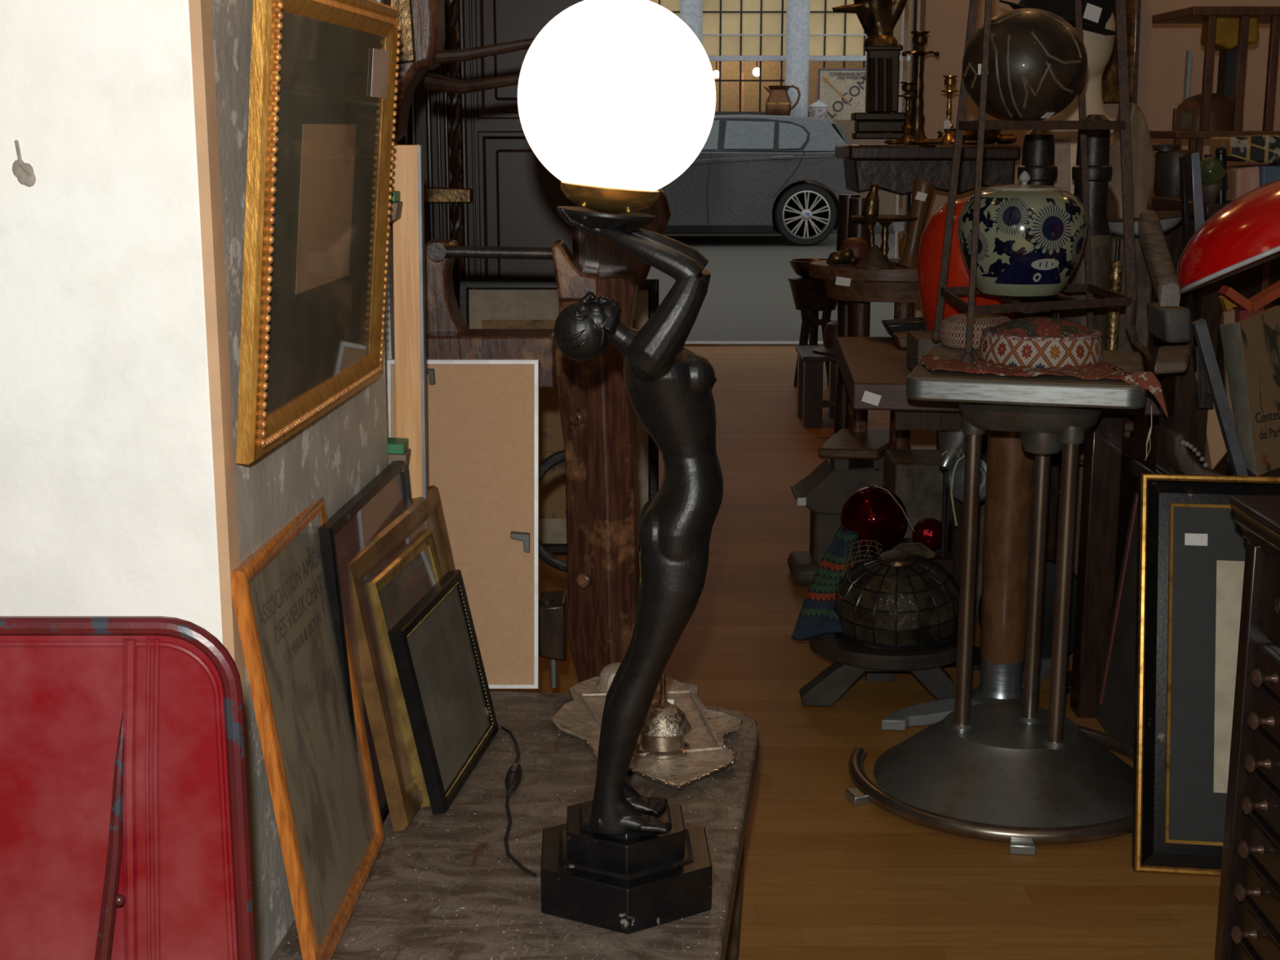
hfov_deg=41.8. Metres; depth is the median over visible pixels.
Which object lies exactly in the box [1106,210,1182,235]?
basin
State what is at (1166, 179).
jug
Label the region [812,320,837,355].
hat
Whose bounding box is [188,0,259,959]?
trim
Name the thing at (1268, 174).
book
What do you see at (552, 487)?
picture
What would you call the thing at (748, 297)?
ground
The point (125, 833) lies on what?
metal panel
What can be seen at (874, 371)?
wooden table
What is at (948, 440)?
lamp
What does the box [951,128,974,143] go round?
brass pot
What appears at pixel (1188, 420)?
support
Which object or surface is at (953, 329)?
hat
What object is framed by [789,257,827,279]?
metal bowl
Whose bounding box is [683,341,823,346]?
trim
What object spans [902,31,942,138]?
candlestick
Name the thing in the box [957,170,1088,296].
ginger jar
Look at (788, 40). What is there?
building
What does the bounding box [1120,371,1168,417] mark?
cloth
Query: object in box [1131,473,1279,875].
picture frame
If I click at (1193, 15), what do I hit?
chair
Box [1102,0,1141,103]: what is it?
gilt mirror
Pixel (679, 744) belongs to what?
silver inkstand
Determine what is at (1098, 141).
post
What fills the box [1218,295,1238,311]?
plank
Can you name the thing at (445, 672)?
picture
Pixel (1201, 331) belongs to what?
bar
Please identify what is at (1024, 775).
pedestal table
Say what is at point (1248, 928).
dresser
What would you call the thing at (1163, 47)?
wall
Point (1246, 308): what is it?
stand
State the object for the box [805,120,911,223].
trim
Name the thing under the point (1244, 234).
lamp
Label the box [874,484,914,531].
string
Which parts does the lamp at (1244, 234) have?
lamp shade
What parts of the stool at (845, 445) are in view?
leg, leg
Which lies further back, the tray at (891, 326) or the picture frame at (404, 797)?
the tray at (891, 326)
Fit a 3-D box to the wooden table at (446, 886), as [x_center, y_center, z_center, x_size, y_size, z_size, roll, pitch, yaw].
[-0.115,0.588,1.897,0.490,0.370,1.046,1,12,4]
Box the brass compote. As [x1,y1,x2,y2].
[850,214,918,266]
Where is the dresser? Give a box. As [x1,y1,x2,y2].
[1214,495,1279,959]
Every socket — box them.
[961,415,986,435]
[1057,426,1084,444]
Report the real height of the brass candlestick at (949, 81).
0.180 m
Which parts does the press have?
post, brass plate, rod, iron rod, iron rod, iron rod, post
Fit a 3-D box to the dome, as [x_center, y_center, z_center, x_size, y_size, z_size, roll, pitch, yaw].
[1.464,-0.948,4.317,0.172,0.095,0.137,0,12,0]
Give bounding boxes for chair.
[916,198,1019,330]
[1124,6,1279,417]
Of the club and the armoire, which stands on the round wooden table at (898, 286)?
the club
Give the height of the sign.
2.162 m
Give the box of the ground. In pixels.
[646,234,902,341]
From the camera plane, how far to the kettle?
4.53 m
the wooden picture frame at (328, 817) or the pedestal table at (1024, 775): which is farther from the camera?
the pedestal table at (1024, 775)
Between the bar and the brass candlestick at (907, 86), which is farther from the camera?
the brass candlestick at (907, 86)
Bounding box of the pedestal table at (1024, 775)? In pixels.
[844,345,1146,855]
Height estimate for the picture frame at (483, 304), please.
0.749 m
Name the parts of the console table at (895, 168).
leg, leg, leg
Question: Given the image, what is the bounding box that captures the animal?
[826,248,857,265]
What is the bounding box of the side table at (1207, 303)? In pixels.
[1142,195,1231,436]
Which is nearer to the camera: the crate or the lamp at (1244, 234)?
the lamp at (1244, 234)
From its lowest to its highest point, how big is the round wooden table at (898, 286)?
0.820 m
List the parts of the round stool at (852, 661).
leg, seat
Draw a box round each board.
[391,144,428,529]
[1095,491,1137,755]
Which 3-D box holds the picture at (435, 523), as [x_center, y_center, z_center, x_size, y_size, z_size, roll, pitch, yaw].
[-0.274,0.202,2.067,0.048,0.249,0.351,1,12,7]
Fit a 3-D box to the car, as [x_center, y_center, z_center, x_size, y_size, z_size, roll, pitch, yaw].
[0.039,-3.214,17.881,4.325,1.321,1.780,0,12,0]
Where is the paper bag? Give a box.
[1219,305,1279,475]
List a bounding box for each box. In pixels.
[854,537,954,577]
[892,331,907,348]
[978,316,1102,368]
[1146,302,1191,342]
[1209,133,1279,164]
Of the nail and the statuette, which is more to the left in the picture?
the nail
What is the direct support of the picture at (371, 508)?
attached to the picture frame at (354, 524)
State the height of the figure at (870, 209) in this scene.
0.199 m
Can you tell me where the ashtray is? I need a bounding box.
[884,139,904,144]
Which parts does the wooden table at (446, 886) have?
leg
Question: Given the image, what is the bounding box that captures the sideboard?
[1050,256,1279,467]
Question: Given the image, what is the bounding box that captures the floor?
[488,346,1220,959]
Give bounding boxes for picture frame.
[231,497,385,959]
[235,0,401,464]
[318,460,412,822]
[347,485,455,831]
[367,528,443,807]
[386,359,539,688]
[387,568,498,814]
[457,279,658,554]
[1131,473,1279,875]
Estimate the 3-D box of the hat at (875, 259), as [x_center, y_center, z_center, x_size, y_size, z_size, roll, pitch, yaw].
[0.564,-0.537,4.026,0.094,0.056,0.094,0,12,0]
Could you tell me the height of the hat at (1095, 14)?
0.180 m
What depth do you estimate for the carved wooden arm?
2.86 m
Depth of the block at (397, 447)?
2.11 m
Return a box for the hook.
[1192,346,1213,408]
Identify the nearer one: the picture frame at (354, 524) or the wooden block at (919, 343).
the picture frame at (354, 524)
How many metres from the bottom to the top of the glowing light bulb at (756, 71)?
0.110 m
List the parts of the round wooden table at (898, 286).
leg, leg, leg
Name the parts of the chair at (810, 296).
leg, leg, leg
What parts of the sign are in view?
frame, panel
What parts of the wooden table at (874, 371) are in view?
leg, leg, leg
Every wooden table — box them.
[270,690,759,959]
[809,257,939,448]
[835,337,1161,717]
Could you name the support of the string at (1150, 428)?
hanging from the cloth at (1148, 380)
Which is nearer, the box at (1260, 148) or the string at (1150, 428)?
the string at (1150, 428)
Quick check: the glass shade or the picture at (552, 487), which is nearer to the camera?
the glass shade
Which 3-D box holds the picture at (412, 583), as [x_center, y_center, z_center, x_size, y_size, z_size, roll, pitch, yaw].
[-0.263,0.223,2.069,0.047,0.205,0.183,2,12,8]
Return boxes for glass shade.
[833,550,959,652]
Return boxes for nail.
[12,140,35,186]
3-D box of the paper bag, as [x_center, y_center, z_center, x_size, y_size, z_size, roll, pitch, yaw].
[1.129,-0.165,3.051,0.160,0.298,0.240,0,12,0]
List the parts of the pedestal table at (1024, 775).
plate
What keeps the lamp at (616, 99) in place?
on the wooden table at (446, 886)
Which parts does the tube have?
rod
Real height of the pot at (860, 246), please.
0.061 m
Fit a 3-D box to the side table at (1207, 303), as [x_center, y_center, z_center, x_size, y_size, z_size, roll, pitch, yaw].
[1.488,-0.133,3.809,0.600,0.994,0.390,0,12,0]
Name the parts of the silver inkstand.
inkwell lid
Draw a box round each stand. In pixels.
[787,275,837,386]
[931,0,1151,363]
[1217,280,1279,322]
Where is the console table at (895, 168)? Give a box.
[834,143,1020,457]
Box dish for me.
[908,138,943,144]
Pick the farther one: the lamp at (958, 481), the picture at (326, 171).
the lamp at (958, 481)
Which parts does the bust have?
pink sash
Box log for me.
[1137,209,1180,306]
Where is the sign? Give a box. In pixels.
[816,43,900,119]
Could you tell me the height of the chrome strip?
0.572 m
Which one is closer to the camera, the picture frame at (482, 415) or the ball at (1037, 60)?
the picture frame at (482, 415)
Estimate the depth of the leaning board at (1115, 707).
3.21 m
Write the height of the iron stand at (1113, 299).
0.803 m
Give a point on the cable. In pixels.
(943, 454)
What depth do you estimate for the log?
2.95 m
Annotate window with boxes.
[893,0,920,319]
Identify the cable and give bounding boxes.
[941,448,964,525]
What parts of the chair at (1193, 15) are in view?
post, mirror edge, post, post, post, shelf, shelf, post, shelf, post, post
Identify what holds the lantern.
hanging from the chair at (1193, 15)
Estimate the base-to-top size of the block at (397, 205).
0.043 m
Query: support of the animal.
on the round wooden table at (898, 286)
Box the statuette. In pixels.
[831,0,912,139]
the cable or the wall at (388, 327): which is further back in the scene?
the cable
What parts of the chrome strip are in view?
rail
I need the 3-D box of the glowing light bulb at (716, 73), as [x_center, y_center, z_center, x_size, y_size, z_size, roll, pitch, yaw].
[0.961,-5.101,21.102,0.100,0.100,0.100,0,12,0]
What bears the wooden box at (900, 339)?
on the wooden table at (874, 371)
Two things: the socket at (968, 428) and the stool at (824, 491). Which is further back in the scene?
the stool at (824, 491)
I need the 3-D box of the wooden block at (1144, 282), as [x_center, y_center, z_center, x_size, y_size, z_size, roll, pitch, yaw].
[1.023,-0.400,3.594,0.089,0.244,0.200,0,12,0]
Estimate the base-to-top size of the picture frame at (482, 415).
0.460 m
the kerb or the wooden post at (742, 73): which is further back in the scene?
the wooden post at (742, 73)
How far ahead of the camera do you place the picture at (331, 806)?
1.66 m
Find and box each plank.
[1154,344,1192,373]
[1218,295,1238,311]
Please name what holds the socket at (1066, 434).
attached to the pedestal table at (1024, 775)
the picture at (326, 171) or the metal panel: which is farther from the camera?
the picture at (326, 171)
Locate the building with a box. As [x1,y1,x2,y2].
[648,0,919,116]
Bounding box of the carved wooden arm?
[1163,427,1222,475]
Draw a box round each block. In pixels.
[387,191,402,226]
[387,437,411,478]
[906,330,942,370]
[1107,232,1152,355]
[1226,164,1259,201]
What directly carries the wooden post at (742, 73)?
attached to the building
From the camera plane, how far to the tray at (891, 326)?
3.76 m
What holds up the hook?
attached to the plank at (1171, 358)
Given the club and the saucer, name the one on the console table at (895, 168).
the saucer
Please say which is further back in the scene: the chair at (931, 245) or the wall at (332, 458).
the chair at (931, 245)
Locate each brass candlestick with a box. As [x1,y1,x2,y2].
[897,81,918,144]
[937,75,958,144]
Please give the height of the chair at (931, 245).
0.330 m
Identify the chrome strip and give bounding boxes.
[1178,151,1204,346]
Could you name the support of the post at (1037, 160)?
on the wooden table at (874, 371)
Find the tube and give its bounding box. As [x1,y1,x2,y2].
[1105,238,1122,350]
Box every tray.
[881,317,927,337]
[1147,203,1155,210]
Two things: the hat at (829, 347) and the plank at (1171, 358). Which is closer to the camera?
the plank at (1171, 358)
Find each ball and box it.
[840,484,907,552]
[911,517,941,551]
[961,8,1087,120]
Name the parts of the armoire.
moulding, moulding, moulding, moulding, moulding, lock plate, twisted moulding, moulding, moulding, panel moulding, panel moulding, panel, panel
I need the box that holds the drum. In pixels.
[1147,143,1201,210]
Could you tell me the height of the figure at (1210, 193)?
0.100 m
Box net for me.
[842,539,934,577]
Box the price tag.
[666,699,674,704]
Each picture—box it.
[248,546,373,946]
[295,124,356,294]
[334,472,404,808]
[360,515,444,789]
[384,560,431,627]
[420,614,475,755]
[481,320,635,518]
[1213,560,1244,793]
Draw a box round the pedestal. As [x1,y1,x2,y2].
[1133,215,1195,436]
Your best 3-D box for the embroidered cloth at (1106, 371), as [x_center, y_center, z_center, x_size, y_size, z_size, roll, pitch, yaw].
[0.628,-0.184,2.758,0.377,0.013,0.182,4,13,19]
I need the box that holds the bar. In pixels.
[1191,318,1248,475]
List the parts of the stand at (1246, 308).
arm, post, arm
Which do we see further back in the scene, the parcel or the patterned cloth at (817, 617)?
the patterned cloth at (817, 617)
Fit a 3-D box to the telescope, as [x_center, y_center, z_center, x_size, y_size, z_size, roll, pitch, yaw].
[1.208,-0.643,3.537,0.068,0.119,0.036,0,12,0]
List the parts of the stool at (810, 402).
leg, leg, seat, leg, leg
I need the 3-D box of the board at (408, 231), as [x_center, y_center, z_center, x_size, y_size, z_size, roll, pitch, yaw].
[-0.295,-0.043,2.168,0.048,0.766,0.024,0,12,0]
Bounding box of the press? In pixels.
[382,0,671,688]
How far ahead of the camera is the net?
3.48 m
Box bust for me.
[1041,13,1115,555]
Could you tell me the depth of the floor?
2.84 m
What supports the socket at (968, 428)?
attached to the pedestal table at (1024, 775)
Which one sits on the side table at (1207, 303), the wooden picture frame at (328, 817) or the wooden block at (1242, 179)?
the wooden block at (1242, 179)
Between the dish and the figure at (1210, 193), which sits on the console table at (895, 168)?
the dish
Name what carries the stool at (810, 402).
on the floor
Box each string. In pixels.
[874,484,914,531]
[1144,404,1151,460]
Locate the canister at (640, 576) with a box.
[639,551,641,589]
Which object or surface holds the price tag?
on the silver inkstand
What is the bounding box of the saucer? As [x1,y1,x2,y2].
[963,140,977,144]
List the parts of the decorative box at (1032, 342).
crown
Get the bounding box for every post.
[741,72,744,111]
[1013,129,1057,319]
[1060,114,1112,350]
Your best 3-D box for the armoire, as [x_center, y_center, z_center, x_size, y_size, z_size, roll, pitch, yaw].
[-0.339,-1.171,4.848,0.684,2.600,0.530,0,12,0]
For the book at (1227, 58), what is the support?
on the chair at (1193, 15)
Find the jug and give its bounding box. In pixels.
[763,84,800,115]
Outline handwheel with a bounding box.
[538,449,567,572]
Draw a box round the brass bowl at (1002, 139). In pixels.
[995,134,1017,143]
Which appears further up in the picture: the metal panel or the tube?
the tube
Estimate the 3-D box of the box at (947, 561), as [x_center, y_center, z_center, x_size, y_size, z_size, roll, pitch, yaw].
[0.590,0.260,3.835,0.216,0.215,0.200,0,12,0]
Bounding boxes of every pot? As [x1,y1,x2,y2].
[808,99,828,119]
[840,237,869,262]
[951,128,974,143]
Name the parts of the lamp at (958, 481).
stem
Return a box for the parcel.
[1204,402,1227,469]
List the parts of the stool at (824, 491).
seat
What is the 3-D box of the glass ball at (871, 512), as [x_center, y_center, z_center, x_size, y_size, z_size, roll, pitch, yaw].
[0.524,0.086,3.758,0.150,0.155,0.150,0,12,0]
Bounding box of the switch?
[504,762,522,793]
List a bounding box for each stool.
[787,458,883,585]
[795,345,838,427]
[799,633,957,706]
[817,428,889,471]
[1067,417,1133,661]
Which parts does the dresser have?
drawer, knob, drawer rail, knob, knob, knob, drawer rail, knob, drawer rail, drawer, drawer rail, drawer, knob, drawer rail, drawer, drawer rail, drawer, drawer rail, knob, drawer, drawer, drawer, deep drawer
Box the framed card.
[1172,108,1192,130]
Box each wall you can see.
[211,0,388,959]
[373,0,394,407]
[909,0,1279,448]
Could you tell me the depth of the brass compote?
4.07 m
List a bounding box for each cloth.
[791,525,860,640]
[915,355,1137,382]
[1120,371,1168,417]
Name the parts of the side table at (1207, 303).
leg, leg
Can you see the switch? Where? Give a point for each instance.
(514, 774)
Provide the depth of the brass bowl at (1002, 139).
4.54 m
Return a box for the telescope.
[1200,146,1226,203]
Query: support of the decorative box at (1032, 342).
on the embroidered cloth at (1106, 371)
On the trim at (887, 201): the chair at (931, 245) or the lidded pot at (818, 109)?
the lidded pot at (818, 109)
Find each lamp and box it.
[497,0,723,933]
[937,430,987,555]
[946,454,986,670]
[1177,179,1279,476]
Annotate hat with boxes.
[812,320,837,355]
[854,244,894,269]
[938,313,1010,349]
[999,0,1115,35]
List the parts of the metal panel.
lever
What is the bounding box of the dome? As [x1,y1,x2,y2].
[1177,93,1243,130]
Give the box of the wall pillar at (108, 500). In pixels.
[0,0,222,644]
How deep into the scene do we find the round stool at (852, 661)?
3.38 m
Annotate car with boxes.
[661,114,853,245]
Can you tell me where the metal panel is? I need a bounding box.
[0,616,256,959]
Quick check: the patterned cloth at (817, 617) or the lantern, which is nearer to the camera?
the patterned cloth at (817, 617)
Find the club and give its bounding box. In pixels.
[898,179,935,266]
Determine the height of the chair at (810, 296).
0.488 m
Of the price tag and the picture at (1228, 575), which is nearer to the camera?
the price tag
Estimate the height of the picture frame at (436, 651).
0.221 m
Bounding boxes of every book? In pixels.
[1216,45,1237,97]
[1248,164,1279,186]
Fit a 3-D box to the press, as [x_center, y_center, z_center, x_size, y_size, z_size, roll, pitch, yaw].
[-0.186,-0.071,2.580,0.465,1.379,0.240,0,12,0]
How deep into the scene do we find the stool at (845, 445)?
4.23 m
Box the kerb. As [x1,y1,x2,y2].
[663,223,904,234]
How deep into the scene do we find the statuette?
4.46 m
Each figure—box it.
[861,182,879,249]
[1201,154,1228,202]
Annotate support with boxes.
[1155,352,1208,474]
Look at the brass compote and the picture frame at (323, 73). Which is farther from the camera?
the brass compote
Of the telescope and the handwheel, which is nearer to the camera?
the handwheel
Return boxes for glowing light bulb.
[712,70,719,78]
[752,67,759,76]
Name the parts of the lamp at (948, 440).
rod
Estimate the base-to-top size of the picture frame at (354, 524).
0.368 m
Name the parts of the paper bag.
panel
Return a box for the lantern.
[1200,17,1258,50]
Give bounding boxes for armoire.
[397,0,583,306]
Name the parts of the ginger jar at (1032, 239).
lid, knob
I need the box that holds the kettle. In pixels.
[971,120,1000,143]
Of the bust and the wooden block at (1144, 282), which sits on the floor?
the bust
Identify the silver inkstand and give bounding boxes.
[551,662,742,789]
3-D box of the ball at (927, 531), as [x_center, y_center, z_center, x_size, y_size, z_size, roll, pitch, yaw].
[0.649,0.123,3.766,0.077,0.078,0.077,0,12,0]
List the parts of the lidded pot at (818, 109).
lid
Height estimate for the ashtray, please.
0.012 m
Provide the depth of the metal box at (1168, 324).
2.99 m
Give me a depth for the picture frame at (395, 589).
1.99 m
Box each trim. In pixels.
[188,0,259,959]
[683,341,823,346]
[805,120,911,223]
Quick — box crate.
[883,448,985,617]

